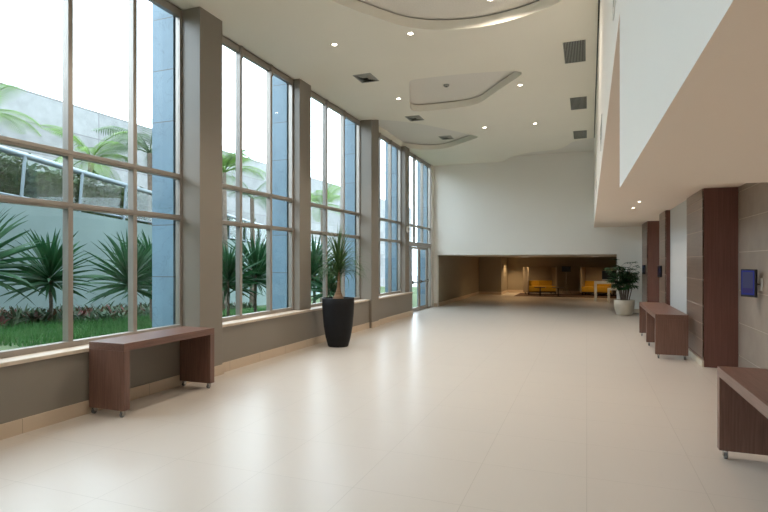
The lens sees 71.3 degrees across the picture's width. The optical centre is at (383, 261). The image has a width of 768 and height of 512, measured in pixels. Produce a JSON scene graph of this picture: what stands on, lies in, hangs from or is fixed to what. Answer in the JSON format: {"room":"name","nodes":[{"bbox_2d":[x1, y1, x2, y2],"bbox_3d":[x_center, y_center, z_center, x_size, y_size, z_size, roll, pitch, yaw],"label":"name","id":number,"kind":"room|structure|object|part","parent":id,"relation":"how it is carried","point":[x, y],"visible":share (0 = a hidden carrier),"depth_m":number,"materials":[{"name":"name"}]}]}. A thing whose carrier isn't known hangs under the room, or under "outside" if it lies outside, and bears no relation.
{"room":"lobby","nodes":[
{"label":"lobby","id":0,"kind":"room"},
{"bbox_2d":[152,3,174,327],"bbox_3d":[-3.053,-2.650,7.888,0.380,9.800,0.570,0,0,21],"label":"wall pier","id":1,"kind":"object","parent":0,"point":[163,23],"visible":0.22,"depth_m":7.62,"materials":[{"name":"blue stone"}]},
{"bbox_2d":[175,7,221,366],"bbox_3d":[-2.669,-0.950,7.732,0.430,5.200,0.490,0,0,21],"label":"wall column","id":2,"kind":"structure","parent":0,"point":[201,30],"depth_m":7.53,"materials":[{"name":"beige paint"}]},
{"bbox_2d":[0,294,411,423],"bbox_3d":[-2.813,1.312,7.450,0.360,0.675,19.940,0,0,21],"label":"wall","id":3,"kind":"structure","parent":0,"point":[28,389],"depth_m":6.59,"materials":[{"name":"beige paint"}]},
{"bbox_2d":[0,0,181,357],"bbox_3d":[-3.366,-1.308,6.216,0.110,4.485,2.840,0,0,21],"label":"window","id":4,"kind":"structure","parent":3,"relation":"in","point":[67,152],"depth_m":6.60,"materials":[{"name":"beige metal"}]},
{"bbox_2d":[0,310,412,439],"bbox_3d":[-2.605,1.579,7.371,0.084,0.142,19.940,0,0,21],"label":"baseboard","id":5,"kind":"structure","parent":3,"relation":"attached to","point":[20,426],"depth_m":6.70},
{"bbox_2d":[0,292,412,366],"bbox_3d":[-2.778,0.955,7.437,0.335,0.040,19.940,0,0,21],"label":"trim","id":6,"kind":"structure","parent":3,"relation":"on","point":[14,360],"depth_m":5.78,"materials":[{"name":"stone"}]},
{"bbox_2d":[222,35,293,321],"bbox_3d":[-2.234,-1.308,9.204,0.110,4.485,2.570,0,0,21],"label":"window","id":7,"kind":"structure","parent":3,"relation":"in","point":[241,53],"depth_m":9.62,"materials":[{"name":"beige metal"}]},
{"bbox_2d":[311,91,359,306],"bbox_3d":[-1.120,-1.308,12.145,0.110,4.485,2.820,0,0,21],"label":"window","id":8,"kind":"structure","parent":3,"relation":"in","point":[326,104],"depth_m":12.52,"materials":[{"name":"beige metal"}]},
{"bbox_2d":[379,133,400,295],"bbox_3d":[0.030,-1.308,15.179,0.110,4.485,2.670,0,0,21],"label":"window","id":9,"kind":"structure","parent":3,"relation":"in","point":[391,143],"depth_m":15.55,"materials":[{"name":"beige metal"}]},
{"bbox_2d":[409,244,430,311],"bbox_3d":[1.183,0.532,18.180,0.149,2.235,2.960,0,0,21],"label":"door","id":10,"kind":"structure","parent":3,"relation":"in","point":[427,249],"depth_m":18.74,"materials":[{"name":"beige metal"}]},
{"bbox_2d":[272,76,287,309],"bbox_3d":[-1.976,-2.650,10.731,0.380,9.800,0.530,0,0,21],"label":"wall pier","id":11,"kind":"object","parent":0,"point":[279,87],"visible":0.22,"depth_m":10.47,"materials":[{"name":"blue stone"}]},
{"bbox_2d":[288,79,310,309],"bbox_3d":[-1.671,-0.950,10.605,0.260,5.200,0.450,0,0,21],"label":"wall column","id":12,"kind":"structure","parent":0,"point":[301,89],"depth_m":10.44,"materials":[{"name":"beige paint"}]},
{"bbox_2d":[168,1,430,164],"bbox_3d":[-2.338,-3.760,9.013,0.140,0.420,23.200,0,0,21],"label":"wall","id":13,"kind":"structure","parent":0,"point":[382,131],"depth_m":15.02,"materials":[{"name":"white paint"}]},
{"bbox_2d":[409,152,430,245],"bbox_3d":[1.169,-2.000,18.186,0.110,3.100,2.960,0,0,21],"label":"window","id":14,"kind":"structure","parent":13,"relation":"in","point":[414,157],"depth_m":18.55,"materials":[{"name":"beige metal"}]},
{"bbox_2d":[345,119,355,296],"bbox_3d":[-0.809,-2.650,13.812,0.380,9.800,0.580,0,0,21],"label":"wall pier","id":15,"kind":"object","parent":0,"point":[350,128],"visible":0.22,"depth_m":13.52,"materials":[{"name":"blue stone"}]},
{"bbox_2d":[356,120,378,327],"bbox_3d":[-0.424,-1.032,13.656,0.430,5.365,0.500,0,0,21],"label":"wall column","id":16,"kind":"structure","parent":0,"point":[369,129],"depth_m":13.43,"materials":[{"name":"beige paint"}]},
{"bbox_2d":[167,0,597,165],"bbox_3d":[0.252,-3.623,8.032,5.780,0.147,23.200,0,0,21],"label":"ceiling","id":17,"kind":"structure","parent":0,"point":[296,37],"depth_m":9.43,"materials":[{"name":"white paint"}]},
{"bbox_2d":[353,73,378,82],"bbox_3d":[-0.345,-3.540,10.322,0.360,0.020,0.460,0,0,21],"label":"ceiling vent","id":18,"kind":"object","parent":17,"relation":"in","point":[368,77],"visible":1,"depth_m":10.32,"materials":[{"name":"grey metal"}]},
{"bbox_2d":[405,115,423,120],"bbox_3d":[0.759,-3.540,13.208,0.360,0.020,0.460,0,0,21],"label":"ceiling vent","id":19,"kind":"object","parent":17,"relation":"in","point":[416,117],"visible":1,"depth_m":13.20,"materials":[{"name":"grey metal"}]},
{"bbox_2d":[561,38,586,64],"bbox_3d":[3.224,-3.546,9.045,0.400,0.008,1.050,0,0,21],"label":"ceiling vent","id":20,"kind":"object","parent":17,"relation":"in","point":[573,51],"visible":1,"depth_m":9.01,"materials":[{"name":"grey metal"}]},
{"bbox_2d":[568,96,587,110],"bbox_3d":[4.351,-3.546,11.964,0.400,0.008,1.050,0,0,21],"label":"ceiling vent","id":21,"kind":"object","parent":17,"relation":"in","point":[580,102],"visible":1,"depth_m":11.96,"materials":[{"name":"grey metal"}]},
{"bbox_2d":[572,130,587,138],"bbox_3d":[5.464,-3.546,14.901,0.400,0.008,1.050,0,0,21],"label":"ceiling vent","id":22,"kind":"object","parent":17,"relation":"in","point":[578,134],"visible":1,"depth_m":14.88,"materials":[{"name":"grey metal"}]},
{"bbox_2d":[594,0,599,137],"bbox_3d":[2.338,-3.547,5.744,0.118,0.001,20.400,0,0,21],"label":"trim","id":23,"kind":"structure","parent":17,"relation":"attached to","point":[598,0],"depth_m":9.32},
{"bbox_2d":[0,292,767,511],"bbox_3d":[3.997,1.775,11.960,10.200,0.250,35.200,0,0,21],"label":"floor","id":24,"kind":"structure","parent":0,"point":[507,402],"depth_m":5.24,"materials":[{"name":"tile"}]},
{"bbox_2d":[89,326,213,416],"bbox_3d":[-2.721,1.257,6.423,0.500,0.785,1.475,0,0,21],"label":"bench","id":25,"kind":"object","parent":24,"relation":"on","point":[109,358],"visible":1,"depth_m":5.82,"materials":[{"name":"brown wood"}]},
{"bbox_3d":[-2.966,1.262,5.776,0.500,0.635,0.080,0,0,21],"label":"panel","id":26,"kind":"part","parent":25,"relation":"part of","materials":[{"name":"brown wood"}]},
{"bbox_3d":[-2.474,1.262,7.075,0.500,0.635,0.080,0,0,21],"label":"panel","id":27,"kind":"part","parent":25,"relation":"part of","materials":[{"name":"brown wood"}]},
{"bbox_2d":[322,297,353,347],"bbox_3d":[-0.898,1.175,10.499,0.630,0.950,0.630,0,0,21],"label":"planter","id":28,"kind":"object","parent":24,"relation":"on","point":[338,312],"depth_m":10.26,"materials":[{"name":"black plastic"}]},
{"bbox_2d":[311,221,370,347],"bbox_3d":[-0.795,0.389,10.435,1.188,2.521,1.499,0,0,26],"label":"potted plant","id":29,"kind":"object","parent":24,"relation":"on","point":[338,310],"visible":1,"depth_m":10.31,"materials":[{"name":"green plant"}]},
{"bbox_2d":[515,293,616,297],"bbox_3d":[9.522,1.647,26.121,5.900,0.006,2.800,0,0,21],"label":"rug","id":30,"kind":"object","parent":24,"relation":"on","point":[519,294],"visible":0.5,"depth_m":26.25,"materials":[{"name":"orange carpet"}]},
{"bbox_2d":[523,267,556,294],"bbox_3d":[7.951,0.954,27.251,1.500,1.380,0.800,0,0,-1],"label":"sofa","id":31,"kind":"object","parent":30,"relation":"on","point":[533,277],"visible":0.98,"depth_m":27.44,"materials":[{"name":"beige fabric"}]},
{"bbox_3d":[7.232,0.904,27.205,0.060,1.280,0.740,0,0,-1],"label":"panel","id":32,"kind":"part","parent":31,"relation":"part of","materials":[{"name":"beige fabric"}]},
{"bbox_2d":[529,280,538,285],"bbox_3d":[7.601,1.094,27.506,0.681,0.300,0.145,0,0,-1],"label":"cushion","id":33,"kind":"object","parent":31,"relation":"on","point":[531,282],"depth_m":27.44,"materials":[{"name":"yellow fabric"}]},
{"bbox_2d":[529,286,541,291],"bbox_3d":[7.608,1.349,27.148,0.681,0.270,0.590,0,0,-1],"label":"seat cushion","id":34,"kind":"object","parent":31,"relation":"on","point":[531,288],"depth_m":26.86,"materials":[{"name":"yellow fabric"}]},
{"bbox_2d":[538,280,551,285],"bbox_3d":[8.289,1.094,27.521,0.681,0.300,0.145,0,0,-1],"label":"cushion","id":35,"kind":"object","parent":31,"relation":"on","point":[540,282],"depth_m":27.45,"materials":[{"name":"yellow fabric"}]},
{"bbox_2d":[542,286,555,291],"bbox_3d":[8.297,1.349,27.163,0.681,0.270,0.590,0,0,-1],"label":"seat cushion","id":36,"kind":"object","parent":31,"relation":"on","point":[548,288],"depth_m":26.87,"materials":[{"name":"yellow fabric"}]},
{"bbox_3d":[8.671,0.904,27.236,0.060,1.280,0.740,0,0,-1],"label":"panel","id":37,"kind":"part","parent":31,"relation":"part of","materials":[{"name":"brown wood"}]},
{"bbox_2d":[552,287,563,296],"bbox_3d":[8.334,1.431,25.608,0.520,0.425,0.400,0,0,21],"label":"side table","id":38,"kind":"object","parent":30,"relation":"on","point":[552,287],"visible":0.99,"depth_m":25.58,"materials":[{"name":"black plastic"}]},
{"bbox_2d":[580,267,615,294],"bbox_3d":[10.566,0.954,26.420,1.500,1.380,0.800,0,0,35],"label":"sofa","id":39,"kind":"object","parent":30,"relation":"on","point":[588,275],"visible":0.77,"depth_m":26.66,"materials":[{"name":"beige fabric"}]},
{"bbox_3d":[9.957,0.904,26.806,0.060,1.280,0.740,0,0,35],"label":"panel","id":40,"kind":"part","parent":39,"relation":"part of","materials":[{"name":"brown wood"}]},
{"bbox_2d":[582,286,597,291],"bbox_3d":[10.229,1.349,26.539,0.681,0.270,0.590,0,0,35],"label":"seat cushion","id":41,"kind":"object","parent":39,"relation":"on","point":[584,288],"depth_m":26.33,"materials":[{"name":"yellow fabric"}]},
{"bbox_2d":[585,281,598,286],"bbox_3d":[10.433,1.094,26.832,0.681,0.300,0.145,0,0,35],"label":"cushion","id":42,"kind":"object","parent":39,"relation":"on","point":[587,283],"depth_m":26.80,"materials":[{"name":"yellow fabric"}]},
{"bbox_3d":[10.777,0.904,26.724,1.500,1.280,0.060,0,0,35],"label":"panel","id":43,"kind":"part","parent":39,"relation":"part of","materials":[{"name":"brown wood"}]},
{"bbox_2d":[597,286,610,292],"bbox_3d":[10.795,1.349,26.146,0.681,0.270,0.590,0,0,35],"label":"seat cushion","id":44,"kind":"object","parent":39,"relation":"on","point":[600,289],"depth_m":25.95,"materials":[{"name":"yellow fabric"}]},
{"bbox_2d":[599,284,610,286],"bbox_3d":[10.999,1.094,26.440,0.681,0.300,0.145,0,0,35],"label":"cushion","id":45,"kind":"object","parent":39,"relation":"on","point":[600,285],"depth_m":26.43,"materials":[{"name":"yellow fabric"}]},
{"bbox_3d":[11.141,0.904,25.985,0.060,1.280,0.740,0,0,35],"label":"panel","id":46,"kind":"part","parent":39,"relation":"part of","materials":[{"name":"brown wood"}]},
{"bbox_2d":[562,266,570,292],"bbox_3d":[9.382,0.932,27.519,0.466,1.416,0.412,0,0,21],"label":"display stand","id":47,"kind":"object","parent":24,"relation":"on","point":[566,269],"visible":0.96,"depth_m":27.56,"materials":[{"name":"black plastic"}]},
{"bbox_2d":[594,281,616,300],"bbox_3d":[9.665,1.235,22.618,1.450,0.830,0.750,0,0,21],"label":"writing desk","id":48,"kind":"object","parent":24,"relation":"on","point":[595,282],"visible":0.5,"depth_m":22.50,"materials":[{"name":"beige paint"}]},
{"bbox_3d":[8.919,1.285,22.553,0.100,0.730,0.100,0,0,21],"label":"leg","id":49,"kind":"part","parent":48,"relation":"part of","materials":[{"name":"beige paint"}]},
{"bbox_2d":[602,271,616,279],"bbox_3d":[9.587,0.595,22.679,0.640,0.450,0.170,0,0,21],"label":"computer monitor","id":50,"kind":"object","parent":48,"relation":"on","point":[604,275],"visible":0.42,"depth_m":22.71,"materials":[{"name":"black plastic"}]},
{"bbox_2d":[607,288,616,302],"bbox_3d":[9.434,1.360,21.796,0.600,0.580,0.450,0,0,21],"label":"stool","id":51,"kind":"object","parent":24,"relation":"on","point":[608,289],"visible":0.41,"depth_m":21.68,"materials":[{"name":"beige paint"}]},
{"bbox_2d":[602,259,640,314],"bbox_3d":[7.418,0.772,16.801,1.171,1.756,1.412,0,0,21],"label":"potted plant","id":52,"kind":"object","parent":24,"relation":"on","point":[623,306],"visible":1,"depth_m":16.59,"materials":[{"name":"green plant"}]},
{"bbox_2d":[614,299,634,314],"bbox_3d":[7.530,1.416,16.770,0.610,0.468,0.610,0,0,21],"label":"planter","id":53,"kind":"object","parent":24,"relation":"on","point":[622,306],"depth_m":16.54,"materials":[{"name":"white ceramic"}]},
{"bbox_2d":[639,302,687,359],"bbox_3d":[5.419,1.272,10.493,0.500,0.755,3.035,0,0,21],"label":"bench","id":54,"kind":"object","parent":24,"relation":"on","point":[664,325],"visible":1,"depth_m":9.13,"materials":[{"name":"brown wood"}]},
{"bbox_3d":[5.943,1.278,11.875,0.500,0.605,0.080,0,0,21],"label":"panel","id":55,"kind":"part","parent":54,"relation":"part of","materials":[{"name":"brown wood"}]},
{"bbox_3d":[5.420,1.278,10.495,0.500,0.605,0.080,0,0,21],"label":"panel","id":56,"kind":"part","parent":54,"relation":"part of","materials":[{"name":"brown wood"}]},
{"bbox_3d":[4.898,1.278,9.116,0.500,0.605,0.080,0,0,21],"label":"panel","id":57,"kind":"part","parent":54,"relation":"part of","materials":[{"name":"brown wood"}]},
{"bbox_2d":[717,366,767,458],"bbox_3d":[2.808,1.267,3.783,0.490,0.765,1.475,0,0,21],"label":"bench","id":58,"kind":"object","parent":24,"relation":"on","point":[742,393],"visible":1,"depth_m":4.41,"materials":[{"name":"brown wood"}]},
{"bbox_2d":[385,142,396,291],"bbox_3d":[0.297,-2.650,16.730,0.380,9.800,0.480,0,0,21],"label":"wall pier","id":59,"kind":"object","parent":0,"point":[394,150],"visible":0.14,"depth_m":16.48,"materials":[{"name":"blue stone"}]},
{"bbox_2d":[397,146,408,292],"bbox_3d":[0.602,-0.950,16.604,0.260,5.200,0.400,0,0,21],"label":"wall column","id":60,"kind":"structure","parent":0,"point":[404,150],"depth_m":16.41,"materials":[{"name":"beige paint"}]},
{"bbox_2d":[417,161,427,306],"bbox_3d":[1.528,-2.650,19.980,0.380,9.800,0.750,0,0,21],"label":"wall pier","id":61,"kind":"object","parent":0,"point":[425,169],"visible":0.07,"depth_m":19.62,"materials":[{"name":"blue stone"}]},
{"bbox_2d":[428,165,433,306],"bbox_3d":[1.723,-0.950,19.719,0.150,5.200,0.300,0,0,21],"label":"wall column","id":62,"kind":"structure","parent":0,"point":[432,166],"depth_m":19.66,"materials":[{"name":"white paint"}]},
{"bbox_2d":[439,255,506,301],"bbox_3d":[4.285,0.698,24.619,1.370,1.905,10.320,0,0,21],"label":"wall","id":63,"kind":"structure","parent":0,"point":[459,276],"depth_m":25.19,"materials":[{"name":"beige paint"}]},
{"bbox_2d":[439,290,507,305],"bbox_3d":[4.386,1.580,24.527,1.144,0.140,10.220,0,0,21],"label":"baseboard","id":64,"kind":"structure","parent":63,"relation":"attached to","point":[505,291],"depth_m":23.15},
{"bbox_2d":[358,0,593,155],"bbox_3d":[0.279,-3.740,8.075,5.800,0.050,23.300,0,0,21],"label":"ceiling","id":65,"kind":"structure","parent":0,"point":[431,90],"depth_m":11.07,"materials":[{"name":"paint"}]},
{"bbox_2d":[438,135,453,139],"bbox_3d":[1.861,-3.705,15.977,0.360,0.020,0.460,0,0,21],"label":"ceiling vent","id":66,"kind":"object","parent":65,"relation":"in","point":[449,136],"visible":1,"depth_m":15.93,"materials":[{"name":"grey metal"}]},
{"bbox_2d":[446,254,616,256],"bbox_3d":[8.327,-0.315,23.248,10.100,0.120,10.620,0,0,21],"label":"ceiling","id":67,"kind":"structure","parent":0,"point":[581,255],"depth_m":20.99,"materials":[{"name":"white paint"}]},
{"bbox_2d":[434,151,641,308],"bbox_3d":[6.367,-1.150,18.216,10.200,5.600,0.180,0,0,21],"label":"wall","id":68,"kind":"structure","parent":0,"point":[542,204],"depth_m":18.64,"materials":[{"name":"white paint"}]},
{"bbox_2d":[434,303,638,312],"bbox_3d":[5.117,1.590,18.586,7.040,0.120,0.014,0,0,21],"label":"baseboard","id":69,"kind":"structure","parent":68,"relation":"attached to","point":[435,304],"depth_m":17.42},
{"bbox_2d":[507,257,616,291],"bbox_3d":[10.149,0.698,27.915,10.000,1.905,0.200,0,0,21],"label":"wall","id":70,"kind":"structure","parent":0,"point":[515,265],"depth_m":28.14,"materials":[{"name":"beige paint"}]},
{"bbox_2d":[479,290,616,294],"bbox_3d":[9.731,1.580,26.756,9.560,0.140,2.264,0,0,21],"label":"baseboard","id":71,"kind":"structure","parent":70,"relation":"attached to","point":[515,291],"depth_m":27.86,"materials":[{"name":"brown wood"}]},
{"bbox_2d":[594,0,619,221],"bbox_3d":[2.941,-2.560,7.013,0.308,2.780,23.200,0,0,21],"label":"wall","id":72,"kind":"structure","parent":0,"point":[608,28],"depth_m":5.42,"materials":[{"name":"white paint"}]},
{"bbox_2d":[600,114,601,150],"bbox_3d":[2.569,-1.520,6.330,0.008,0.280,0.700,0,0,21],"label":"air vent","id":73,"kind":"object","parent":72,"relation":"in","point":[601,114],"visible":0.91,"depth_m":6.18,"materials":[{"name":"grey metal"}]},
{"bbox_2d":[613,0,615,20],"bbox_3d":[1.213,-1.510,2.802,0.008,0.240,0.600,0,0,21],"label":"air vent","id":74,"kind":"object","parent":72,"relation":"in","point":[614,1],"visible":0.86,"depth_m":2.97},
{"bbox_2d":[642,221,659,301],"bbox_3d":[8.015,0.247,15.675,0.718,2.806,1.404,0,0,21],"label":"wall column","id":75,"kind":"structure","parent":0,"point":[650,241],"depth_m":15.11,"materials":[{"name":"red wood"}]},
{"bbox_2d":[642,265,645,273],"bbox_3d":[7.570,0.220,15.552,0.063,0.270,0.220,0,0,11],"label":"wall screen","id":76,"kind":"object","parent":75,"relation":"attached to","point":[643,266],"visible":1,"depth_m":15.49,"materials":[{"name":"black plastic"}]},
{"bbox_2d":[659,210,669,304],"bbox_3d":[6.771,0.247,12.323,0.668,2.806,1.054,0,0,21],"label":"wall column","id":77,"kind":"structure","parent":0,"point":[664,217],"depth_m":12.06,"materials":[{"name":"red wood"}]},
{"bbox_2d":[658,266,661,276],"bbox_3d":[6.479,0.220,12.553,0.056,0.270,0.220,0,0,11],"label":"wall screen","id":78,"kind":"object","parent":77,"relation":"attached to","point":[659,267],"visible":1,"depth_m":12.48,"materials":[{"name":"black plastic"}]},
{"bbox_2d":[594,13,744,226],"bbox_3d":[3.820,-1.164,6.680,2.188,0.012,23.200,0,0,21],"label":"ceiling","id":79,"kind":"structure","parent":0,"point":[616,206],"depth_m":8.79,"materials":[{"name":"paint"}]},
{"bbox_2d":[670,200,686,313],"bbox_3d":[6.211,0.246,10.693,0.560,2.808,2.400,0,0,21],"label":"wall","id":80,"kind":"structure","parent":0,"point":[678,214],"depth_m":10.84,"materials":[{"name":"white paint"}]},
{"bbox_2d":[620,0,767,187],"bbox_3d":[1.736,-0.739,-1.256,3.863,0.822,6.680,0,0,21],"label":"balcony","id":81,"kind":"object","parent":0,"point":[694,73],"depth_m":1.27,"materials":[{"name":"white paint"}]},
{"bbox_2d":[687,187,738,367],"bbox_3d":[5.529,0.247,8.960,0.608,2.806,1.424,0,0,21],"label":"wall column","id":82,"kind":"structure","parent":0,"point":[712,213],"depth_m":8.35,"materials":[{"name":"red wood"}]},
{"bbox_2d":[738,182,767,368],"bbox_3d":[3.092,0.246,1.839,0.120,2.807,13.630,0,0,21],"label":"wall","id":83,"kind":"structure","parent":0,"point":[752,197],"depth_m":7.52,"materials":[{"name":"beige tile"}]},
{"bbox_2d":[741,269,762,297],"bbox_3d":[4.972,0.285,7.226,0.121,0.375,0.274,0,0,-5],"label":"wall screen","id":84,"kind":"object","parent":83,"relation":"attached to","point":[749,277],"visible":1,"depth_m":7.17,"materials":[{"name":"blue plastic"}]},
{"bbox_3d":[5.021,0.300,7.123,0.018,0.170,0.060,0,0,21],"label":"wall plate","id":85,"kind":"part","parent":84,"relation":"part of","materials":[{"name":"beige plastic"}]},
{"bbox_3d":[-8.592,-1.064,14.833,16.743,2.040,58.820,0,0,21],"label":"floor","id":86,"kind":"structure","parent":0,"visible":0},
{"bbox_2d":[0,152,265,245],"bbox_3d":[-7.722,-1.529,18.742,1.226,2.826,36.178,0,0,7],"label":"foliage","id":87,"kind":"object","parent":86,"relation":"on","point":[47,185],"visible":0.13,"depth_m":13.36,"materials":[{"name":"green plant"}]},
{"label":"outside","id":88,"kind":"structure","parent":0,"visible":0},
{"bbox_2d":[0,286,416,350],"bbox_3d":[-9.469,1.243,13.746,16.550,1.920,71.000,0,0,21],"label":"floor","id":89,"kind":"structure","parent":88,"point":[382,288],"depth_m":26.49,"materials":[{"name":"soil"}]},
{"bbox_2d":[0,75,41,136],"bbox_3d":[-11.615,-1.885,15.569,2.837,7.145,2.706,0,0,-31],"label":"palm tree","id":90,"kind":"object","parent":89,"relation":"on","point":[7,89],"visible":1,"depth_m":15.87,"materials":[{"name":"green plant"}]},
{"bbox_2d":[0,207,55,301],"bbox_3d":[-6.603,0.086,8.615,2.279,2.294,2.172,0,0,-28],"label":"dracaena","id":91,"kind":"object","parent":89,"relation":"on","point":[6,253],"visible":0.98,"depth_m":8.83,"materials":[{"name":"green plant"}]},
{"bbox_2d":[1,228,99,320],"bbox_3d":[-6.179,0.330,9.884,1.914,1.927,1.824,0,0,4],"label":"dracaena","id":92,"kind":"object","parent":89,"relation":"on","point":[48,280],"visible":0.84,"depth_m":9.79,"materials":[{"name":"green plant"}]},
{"bbox_3d":[-6.176,0.783,9.902,0.084,1.021,0.079,0,0,4],"label":"stem","id":93,"kind":"part","parent":92,"relation":"part of","materials":[{"name":"grey plant"}]},
{"bbox_2d":[41,124,137,186],"bbox_3d":[-8.313,-1.010,15.333,2.485,5.512,2.382,0,0,7],"label":"palm tree","id":94,"kind":"object","parent":89,"relation":"on","point":[81,147],"visible":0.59,"depth_m":15.15,"materials":[{"name":"green plant"}]},
{"bbox_2d":[75,230,151,308],"bbox_3d":[-4.389,0.367,9.368,1.820,1.851,1.817,0,0,31],"label":"dracaena","id":95,"kind":"object","parent":89,"relation":"on","point":[121,262],"visible":0.57,"depth_m":9.13,"materials":[{"name":"green plant"}]},
{"bbox_2d":[98,230,151,321],"bbox_3d":[-4.780,0.346,10.993,1.936,2.099,1.975,0,0,-27],"label":"dracaena","id":96,"kind":"object","parent":89,"relation":"on","point":[143,234],"visible":0.09,"depth_m":10.82,"materials":[{"name":"green plant"}]},
{"bbox_3d":[-4.774,0.836,11.004,0.086,1.118,0.092,0,0,-27],"label":"stem","id":97,"kind":"part","parent":96,"relation":"part of","materials":[{"name":"brown plant"}]},
{"bbox_2d":[0,301,253,328],"bbox_3d":[-6.458,1.119,12.072,2.490,1.233,15.509,0,0,7],"label":"ground cover","id":98,"kind":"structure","parent":89,"relation":"on","point":[18,316],"depth_m":10.61,"materials":[{"name":"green plant"}]},
{"bbox_2d":[0,304,265,346],"bbox_3d":[-4.937,1.309,13.330,6.736,0.948,12.839,0,0,21],"label":"grass","id":99,"kind":"structure","parent":89,"relation":"on","point":[34,333],"depth_m":8.16,"materials":[{"name":"green plant"}]},
{"bbox_2d":[94,119,224,224],"bbox_3d":[-7.363,-1.281,16.560,3.808,6.236,3.544,0,0,21],"label":"palm tree","id":100,"kind":"object","parent":89,"relation":"on","point":[140,143],"visible":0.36,"depth_m":16.30,"materials":[{"name":"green plant"}]},
{"bbox_2d":[222,242,265,315],"bbox_3d":[-3.659,0.485,12.521,2.002,2.037,1.999,0,0,-1],"label":"dracaena","id":101,"kind":"object","parent":89,"relation":"on","point":[228,261],"visible":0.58,"depth_m":12.51,"materials":[{"name":"green plant"}]},
{"bbox_3d":[-3.672,0.969,12.595,0.083,1.070,0.088,0,0,-1],"label":"stem","id":102,"kind":"part","parent":101,"relation":"part of","materials":[{"name":"grey plant"}]},
{"bbox_2d":[222,146,265,304],"bbox_3d":[-5.866,-1.124,19.524,3.008,6.318,3.261,0,0,21],"label":"palm tree","id":103,"kind":"object","parent":89,"relation":"on","point":[226,162],"visible":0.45,"depth_m":19.44,"materials":[{"name":"green plant"}]},
{"bbox_2d":[222,232,265,311],"bbox_3d":[-3.209,0.392,13.387,2.232,2.373,2.189,0,0,23],"label":"dracaena","id":104,"kind":"object","parent":89,"relation":"on","point":[259,253],"visible":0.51,"depth_m":13.25,"materials":[{"name":"green plant"}]},
{"bbox_3d":[-3.212,0.947,13.400,0.104,1.264,0.098,0,0,23],"label":"stem","id":105,"kind":"part","parent":104,"relation":"part of","materials":[{"name":"grey plant"}]},
{"bbox_2d":[226,176,265,306],"bbox_3d":[-5.372,-0.663,21.737,2.740,5.643,2.583,0,0,-15],"label":"palm tree","id":106,"kind":"object","parent":89,"relation":"on","point":[252,198],"visible":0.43,"depth_m":21.43,"materials":[{"name":"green plant"}]},
{"bbox_2d":[311,234,336,302],"bbox_3d":[-2.013,0.406,15.483,2.644,2.661,2.520,0,0,-31],"label":"dracaena","id":107,"kind":"object","parent":89,"relation":"on","point":[314,249],"visible":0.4,"depth_m":15.32,"materials":[{"name":"green plant"}]},
{"bbox_2d":[311,260,336,301],"bbox_3d":[-1.489,0.768,14.667,1.729,1.759,1.726,0,0,-4],"label":"dracaena","id":108,"kind":"object","parent":89,"relation":"on","point":[331,291],"visible":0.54,"depth_m":14.49,"materials":[{"name":"green plant"}]},
{"bbox_2d":[311,173,339,301],"bbox_3d":[-3.042,-0.920,25.777,3.412,6.760,3.836,0,0,-13],"label":"palm tree","id":109,"kind":"object","parent":89,"relation":"on","point":[316,198],"visible":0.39,"depth_m":25.92,"materials":[{"name":"green plant"}]},
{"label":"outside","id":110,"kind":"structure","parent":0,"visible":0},
{"bbox_2d":[384,276,416,286],"bbox_3d":[1.772,3.050,4.676,180.000,1.200,170.000,0,0,21],"label":"floor","id":111,"kind":"structure","parent":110,"point":[414,278],"depth_m":70.86,"materials":[{"name":"white"}]},
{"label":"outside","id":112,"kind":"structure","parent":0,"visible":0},
{"bbox_2d":[0,83,411,285],"bbox_3d":[-12.827,-1.325,20.900,0.400,9.950,90.000,0,0,21],"label":"wall","id":113,"kind":"structure","parent":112,"point":[43,109],"depth_m":22.45,"materials":[{"name":"white paint"}]},
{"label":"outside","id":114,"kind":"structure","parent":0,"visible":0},
{"bbox_2d":[0,203,332,312],"bbox_3d":[-7.301,0.983,14.678,0.200,6.334,60.000,0,0,7],"label":"wall","id":115,"kind":"structure","parent":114,"point":[89,228],"depth_m":12.97,"materials":[{"name":"white paint"}]},
{"bbox_2d":[0,145,327,245],"bbox_3d":[-6.814,-1.598,18.648,0.148,2.485,44.005,0,0,7],"label":"glass balustrade","id":116,"kind":"object","parent":115,"relation":"on","point":[25,156],"visible":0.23,"depth_m":13.10,"materials":[{"name":"glass"}]},
{"bbox_3d":[-7.652,-1.763,11.341,0.068,0.978,0.176,0,0,7],"label":"post","id":117,"kind":"part","parent":116,"relation":"part of","materials":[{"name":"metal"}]},
{"bbox_3d":[-7.437,-1.702,13.128,0.068,0.978,0.176,0,0,7],"label":"post","id":118,"kind":"part","parent":116,"relation":"part of","materials":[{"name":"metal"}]},
{"bbox_3d":[-7.222,-1.641,14.915,0.068,0.978,0.176,0,0,7],"label":"post","id":119,"kind":"part","parent":116,"relation":"part of","materials":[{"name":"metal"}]},
{"bbox_3d":[-6.824,-1.128,18.649,0.050,1.545,44.002,0,0,7],"label":"rail","id":120,"kind":"part","parent":116,"relation":"part of","materials":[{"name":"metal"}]}
]}

